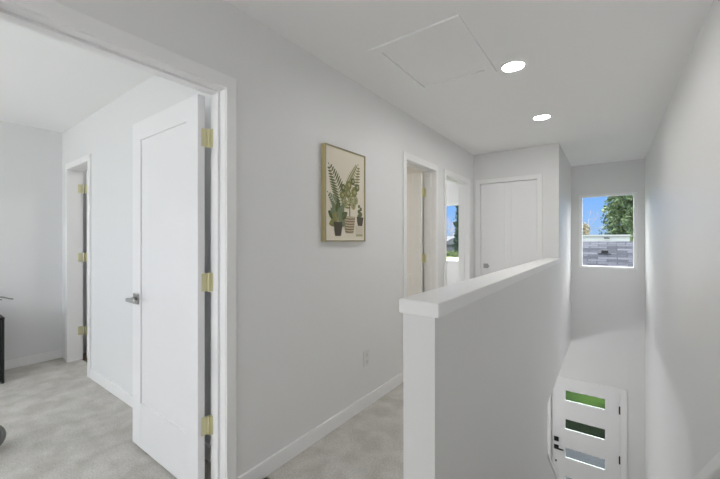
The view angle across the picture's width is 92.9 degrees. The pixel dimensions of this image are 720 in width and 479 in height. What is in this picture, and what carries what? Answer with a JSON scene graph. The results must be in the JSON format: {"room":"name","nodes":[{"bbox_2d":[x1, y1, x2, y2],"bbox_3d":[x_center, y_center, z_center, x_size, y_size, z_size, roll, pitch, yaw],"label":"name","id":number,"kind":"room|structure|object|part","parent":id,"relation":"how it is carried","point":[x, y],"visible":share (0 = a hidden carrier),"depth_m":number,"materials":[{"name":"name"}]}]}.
{"room":"upstairs hallway","nodes":[
{"label":"upstairs hallway","id":0,"kind":"room"},
{"bbox_2d":[0,121,86,360],"bbox_3d":[-2.826,1.660,4.395,0.150,5.640,8.960,0,0,36],"label":"wall","id":1,"kind":"structure","parent":0,"point":[30,157],"depth_m":3.51,"materials":[{"name":"white paint"}]},
{"bbox_2d":[4,350,62,369],"bbox_3d":[-4.315,1.236,2.219,0.014,0.088,3.690,0,0,36],"label":"baseboard","id":2,"kind":"structure","parent":1,"relation":"attached to","point":[14,363],"depth_m":3.51,"materials":[{"name":"white paint"}]},
{"bbox_2d":[62,75,210,444],"bbox_3d":[-1.916,0.060,2.822,3.175,2.440,0.115,0,0,36],"label":"wall","id":3,"kind":"structure","parent":0,"point":[106,134],"depth_m":2.81,"materials":[{"name":"white paint"}]},
{"bbox_2d":[65,154,90,377],"bbox_3d":[-2.758,0.245,3.429,0.740,2.070,0.133,0,0,36],"label":"trim","id":4,"kind":"structure","parent":3,"relation":"attached to","point":[74,170],"depth_m":3.59,"materials":[{"name":"white paint"}]},
{"bbox_2d":[78,184,86,334],"bbox_3d":[-2.768,0.273,3.891,0.061,1.986,0.685,0,0,36],"label":"door hinges","id":5,"kind":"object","parent":3,"relation":"in","point":[79,186],"depth_m":3.65,"materials":[{"name":"gold metal"}]},
{"bbox_2d":[90,369,210,462],"bbox_3d":[-1.587,1.236,2.502,2.225,0.088,0.014,0,0,36],"label":"baseboard","id":6,"kind":"structure","parent":3,"relation":"attached to","point":[116,390],"depth_m":2.78,"materials":[{"name":"white paint"}]},
{"bbox_2d":[0,353,402,478],"bbox_3d":[-0.721,1.445,2.781,5.454,0.330,9.080,0,0,36],"label":"floor","id":7,"kind":"structure","parent":0,"point":[58,422],"depth_m":2.20,"materials":[{"name":"beige carpet"}]},
{"bbox_2d":[0,315,4,383],"bbox_3d":[-3.479,0.987,2.968,0.450,0.587,0.497,0,0,36],"label":"nightstand","id":8,"kind":"object","parent":7,"relation":"on","point":[2,318],"visible":1,"depth_m":3.04,"materials":[{"name":"black paint"}]},
{"bbox_2d":[0,425,5,445],"bbox_3d":[-2.230,1.193,2.033,0.174,0.177,0.177,0,0,36],"label":"ball","id":9,"kind":"object","parent":7,"relation":"on","point":[2,429],"visible":1,"depth_m":2.06,"materials":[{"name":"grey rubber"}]},
{"bbox_2d":[53,0,473,478],"bbox_3d":[-0.191,0.060,2.394,0.115,2.440,9.080,0,0,36],"label":"wall","id":10,"kind":"structure","parent":0,"point":[308,309],"depth_m":2.05,"materials":[{"name":"white paint"}]},
{"bbox_2d":[0,0,235,478],"bbox_3d":[-0.942,0.242,1.367,0.147,2.075,0.919,0,0,36],"label":"trim","id":11,"kind":"structure","parent":10,"relation":"attached to","point":[50,18],"depth_m":1.66,"materials":[{"name":"white paint"}]},
{"bbox_2d":[125,94,212,478],"bbox_3d":[-1.091,0.273,1.922,0.809,1.986,0.152,0,0,36],"label":"door","id":12,"kind":"structure","parent":10,"relation":"in","point":[170,279],"depth_m":1.85,"materials":[{"name":"white paint"}]},
{"bbox_3d":[-1.360,0.365,2.060,0.147,0.064,0.058,0,0,36],"label":"handle","id":13,"kind":"part","parent":12,"relation":"part of","materials":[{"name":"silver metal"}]},
{"bbox_2d":[237,373,402,478],"bbox_3d":[0.480,1.236,3.204,0.014,0.088,3.700,0,0,36],"label":"baseboard","id":14,"kind":"structure","parent":10,"relation":"attached to","point":[272,463],"depth_m":2.15,"materials":[{"name":"white paint"}]},
{"bbox_2d":[321,143,365,241],"bbox_3d":[-0.104,-0.304,2.385,0.035,0.636,0.447,0,0,36],"label":"framed picture","id":15,"kind":"object","parent":10,"relation":"attached to","point":[343,171],"visible":1,"depth_m":2.34,"materials":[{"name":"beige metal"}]},
{"bbox_2d":[363,349,368,366],"bbox_3d":[0.050,0.909,2.619,0.008,0.118,0.072,0,0,36],"label":"wall outlet","id":16,"kind":"object","parent":10,"relation":"attached to","point":[365,353],"visible":1,"depth_m":2.61,"materials":[{"name":"white plastic"}]},
{"bbox_2d":[407,173,425,296],"bbox_3d":[0.417,0.273,3.857,0.664,1.986,0.101,0,0,34],"label":"door","id":17,"kind":"structure","parent":10,"relation":"in","point":[415,192],"depth_m":3.73,"materials":[{"name":"white paint"}]},
{"bbox_2d":[403,151,437,297],"bbox_3d":[0.562,0.242,3.425,0.147,2.075,0.762,0,0,36],"label":"trim","id":18,"kind":"structure","parent":10,"relation":"attached to","point":[430,170],"depth_m":3.66,"materials":[{"name":"white paint"}]},
{"bbox_2d":[444,169,470,285],"bbox_3d":[1.151,0.242,4.231,0.147,2.075,0.880,0,0,36],"label":"trim","id":19,"kind":"structure","parent":10,"relation":"attached to","point":[464,183],"depth_m":4.52,"materials":[{"name":"white paint"}]},
{"bbox_2d":[0,0,712,165],"bbox_3d":[-0.656,-1.235,2.827,5.504,0.150,9.230,0,0,36],"label":"ceiling","id":20,"kind":"structure","parent":0,"point":[607,73],"depth_m":2.32,"materials":[{"name":"white paint"}]},
{"bbox_2d":[367,14,496,92],"bbox_3d":[0.491,-1.155,2.220,0.571,0.010,0.729,0,0,36],"label":"attic hatch","id":21,"kind":"object","parent":20,"relation":"attached to","point":[445,52],"visible":1,"depth_m":2.16,"materials":[{"name":"white paint"}]},
{"bbox_3d":[0.491,-1.158,2.220,0.439,0.004,0.595,0,0,36],"label":"hatch panel","id":22,"kind":"part","parent":21,"relation":"part of","materials":[{"name":"white paint"}]},
{"bbox_2d":[500,59,526,72],"bbox_3d":[1.024,-1.155,2.285,0.168,0.009,0.168,0,0,36],"label":"recessed light","id":23,"kind":"object","parent":20,"relation":"in","point":[518,64],"visible":1,"depth_m":2.28,"materials":[{"name":"white paint"}]},
{"bbox_2d":[503,62,523,70],"bbox_3d":[1.024,-1.157,2.285,0.132,0.003,0.132,0,0,36],"label":"diffuser","id":24,"kind":"object","parent":23,"relation":"attached to","point":[507,66],"depth_m":2.29,"materials":[{"name":"white plastic"}]},
{"bbox_2d":[532,114,551,120],"bbox_3d":[1.721,-1.155,3.239,0.168,0.009,0.168,0,0,36],"label":"recessed light","id":25,"kind":"object","parent":20,"relation":"in","point":[541,116],"visible":1,"depth_m":3.24,"materials":[{"name":"white paint"}]},
{"bbox_2d":[534,115,549,119],"bbox_3d":[1.721,-1.157,3.239,0.132,0.003,0.132,0,0,36],"label":"diffuser","id":26,"kind":"object","parent":25,"relation":"attached to","point":[538,117],"depth_m":3.24,"materials":[{"name":"white plastic"}]},
{"bbox_2d":[407,166,423,291],"bbox_3d":[-0.481,0.060,4.786,3.175,2.440,0.100,0,0,36],"label":"wall partition","id":27,"kind":"structure","parent":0,"point":[410,170],"depth_m":3.86,"materials":[{"name":"white paint"}]},
{"bbox_2d":[403,263,558,478],"bbox_3d":[1.371,2.296,2.820,0.125,4.048,3.928,0,0,36],"label":"wall","id":28,"kind":"structure","parent":0,"point":[473,373],"depth_m":1.57,"materials":[{"name":"white paint"}]},
{"bbox_2d":[399,258,560,317],"bbox_3d":[1.272,0.246,2.680,0.157,0.052,3.612,0,0,36],"label":"trim","id":29,"kind":"structure","parent":28,"relation":"on","point":[438,302],"depth_m":1.50,"materials":[{"name":"white paint"}]},
{"bbox_2d":[547,454,558,478],"bbox_3d":[2.165,2.670,3.906,0.155,1.139,1.278,0,0,36],"label":"trim","id":30,"kind":"structure","parent":28,"relation":"attached to","point":[548,455],"depth_m":3.55,"materials":[{"name":"white paint"}]},
{"bbox_2d":[474,143,559,344],"bbox_3d":[2.010,0.060,4.449,1.015,2.440,0.115,0,0,36],"label":"wall","id":31,"kind":"structure","parent":0,"point":[544,160],"depth_m":4.21,"materials":[{"name":"white paint"}]},
{"bbox_2d":[481,180,536,275],"bbox_3d":[1.918,0.261,4.445,0.682,2.014,0.093,0,0,36],"label":"door","id":32,"kind":"structure","parent":31,"relation":"in","point":[508,209],"depth_m":4.46,"materials":[{"name":"white paint"}]},
{"bbox_2d":[476,174,541,276],"bbox_3d":[1.947,0.235,4.485,0.810,2.090,0.131,0,0,36],"label":"trim","id":33,"kind":"structure","parent":31,"relation":"attached to","point":[538,177],"depth_m":4.45,"materials":[{"name":"white paint"}]},
{"bbox_2d":[496,146,570,478],"bbox_3d":[2.161,1.580,3.054,1.124,5.480,5.238,0,0,36],"label":"wall","id":34,"kind":"structure","parent":0,"point":[526,458],"depth_m":3.30,"materials":[{"name":"white paint"}]},
{"bbox_2d":[447,159,644,478],"bbox_3d":[1.962,1.660,6.536,5.354,5.640,0.150,0,0,36],"label":"wall","id":35,"kind":"structure","parent":0,"point":[607,346],"depth_m":5.12,"materials":[{"name":"white paint"}]},
{"bbox_2d":[447,203,458,262],"bbox_3d":[1.760,-0.124,6.644,1.600,1.125,0.096,0,0,36],"label":"window","id":36,"kind":"structure","parent":35,"relation":"in","point":[457,204],"depth_m":6.61,"materials":[{"name":"white plastic"}]},
{"bbox_2d":[552,380,619,478],"bbox_3d":[3.497,3.300,5.331,0.899,2.020,0.091,0,0,36],"label":"door","id":37,"kind":"structure","parent":35,"relation":"in","point":[608,449],"depth_m":5.35,"materials":[{"name":"white paint"}]},
{"bbox_3d":[3.211,3.372,5.526,0.138,0.067,0.068,0,0,36],"label":"handle","id":38,"kind":"part","parent":37,"relation":"part of","materials":[{"name":"black metal"}]},
{"bbox_2d":[547,376,626,478],"bbox_3d":[3.528,3.263,5.382,1.055,2.115,0.166,0,0,36],"label":"trim","id":39,"kind":"structure","parent":35,"relation":"attached to","point":[623,393],"depth_m":5.06,"materials":[{"name":"white paint"}]},
{"bbox_2d":[579,192,637,269],"bbox_3d":[3.749,-0.124,5.190,0.714,1.125,0.096,0,0,36],"label":"window","id":40,"kind":"structure","parent":35,"relation":"in","point":[635,194],"depth_m":5.08,"materials":[{"name":"white plastic"}]},
{"bbox_2d":[645,0,719,478],"bbox_3d":[1.505,1.660,1.247,0.150,5.640,9.230,0,0,36],"label":"wall","id":41,"kind":"structure","parent":0,"point":[682,159],"depth_m":2.30,"materials":[{"name":"white paint"}]},
{"bbox_2d":[693,452,719,478],"bbox_3d":[2.199,1.888,2.387,0.075,2.762,3.550,0,0,36],"label":"handrail","id":42,"kind":"object","parent":41,"relation":"attached to","point":[711,470],"visible":1,"depth_m":1.38,"materials":[{"name":"white paint"}]},
{"label":"outside","id":43,"kind":"structure","parent":0,"visible":0},
{"bbox_2d":[566,391,604,408],"bbox_3d":[64.915,4.630,88.804,300.000,0.300,300.000,0,0,36],"label":"ground","id":44,"kind":"structure","parent":43,"point":[571,396],"depth_m":9.58,"materials":[{"name":"green plant"}]},
{"bbox_2d":[447,236,455,251],"bbox_3d":[10.392,2.030,44.379,4.400,4.900,9.080,0,0,36],"label":"house","id":45,"kind":"structure","parent":44,"relation":"on","point":[450,239],"depth_m":41.96,"materials":[{"name":"grey"}]},
{"bbox_2d":[447,215,455,235],"bbox_3d":[14.480,0.319,54.117,8.632,8.380,4.918,0,0,-42],"label":"bare tree","id":46,"kind":"object","parent":44,"relation":"on","point":[449,215],"visible":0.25,"depth_m":54.81,"materials":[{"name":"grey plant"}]},
{"bbox_2d":[447,257,458,260],"bbox_3d":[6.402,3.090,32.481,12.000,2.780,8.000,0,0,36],"label":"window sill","id":47,"kind":"structure","parent":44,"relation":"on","point":[448,258],"depth_m":31.47,"materials":[{"name":"white paint"}]},
{"bbox_2d":[447,251,458,256],"bbox_3d":[8.822,2.772,34.959,6.220,3.417,1.143,0,0,36],"label":"hedge","id":48,"kind":"object","parent":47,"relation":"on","point":[451,253],"visible":0.09,"depth_m":34.13,"materials":[{"name":"green plant"}]},
{"bbox_2d":[451,205,458,250],"bbox_3d":[10.947,-0.819,36.691,2.664,10.597,2.564,0,0,-34],"label":"conifer","id":49,"kind":"object","parent":44,"relation":"on","point":[456,223],"visible":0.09,"depth_m":36.45,"materials":[{"name":"green plant"}]},
{"bbox_2d":[566,448,604,478],"bbox_3d":[4.636,4.465,6.341,12.000,0.030,2.690,0,0,36],"label":"path","id":50,"kind":"structure","parent":44,"relation":"on","point":[592,460],"depth_m":6.95,"materials":[{"name":"concrete"}]},
{"bbox_2d":[566,419,604,438],"bbox_3d":[5.695,4.420,7.790,6.400,0.120,0.900,0,0,36],"label":"shrub bed","id":51,"kind":"object","parent":44,"relation":"on","point":[572,425],"visible":0.02,"depth_m":7.85,"materials":[{"name":"green plant"}]},
{"bbox_2d":[583,222,592,234],"bbox_3d":[26.276,1.221,40.216,2.717,6.518,2.640,0,0,36],"label":"tree","id":52,"kind":"object","parent":44,"relation":"on","point":[586,229],"visible":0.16,"depth_m":39.81,"materials":[{"name":"brown plant"}]},
{"bbox_2d":[583,235,630,240],"bbox_3d":[16.258,2.070,28.968,10.260,4.820,6.240,0,0,36],"label":"building","id":53,"kind":"structure","parent":44,"relation":"on","point":[585,237],"depth_m":24.30,"materials":[{"name":"white"}]},
{"bbox_2d":[583,241,632,266],"bbox_3d":[14.007,2.285,15.773,14.000,4.390,8.000,0,0,36],"label":"house","id":54,"kind":"structure","parent":44,"relation":"on","point":[595,253],"depth_m":15.38,"materials":[{"name":"grey"}]},
{"bbox_2d":[599,250,610,253],"bbox_3d":[11.118,0.590,15.532,0.460,0.220,0.400,0,0,36],"label":"roof vent","id":55,"kind":"object","parent":54,"relation":"attached to","point":[602,251],"depth_m":15.46,"materials":[{"name":"black metal"}]},
{"bbox_2d":[598,195,632,240],"bbox_3d":[28.066,-5.295,35.267,6.419,19.550,6.765,0,0,32],"label":"conifer","id":56,"kind":"object","parent":44,"relation":"on","point":[620,207],"visible":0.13,"depth_m":34.85,"materials":[{"name":"green plant"}]}
]}

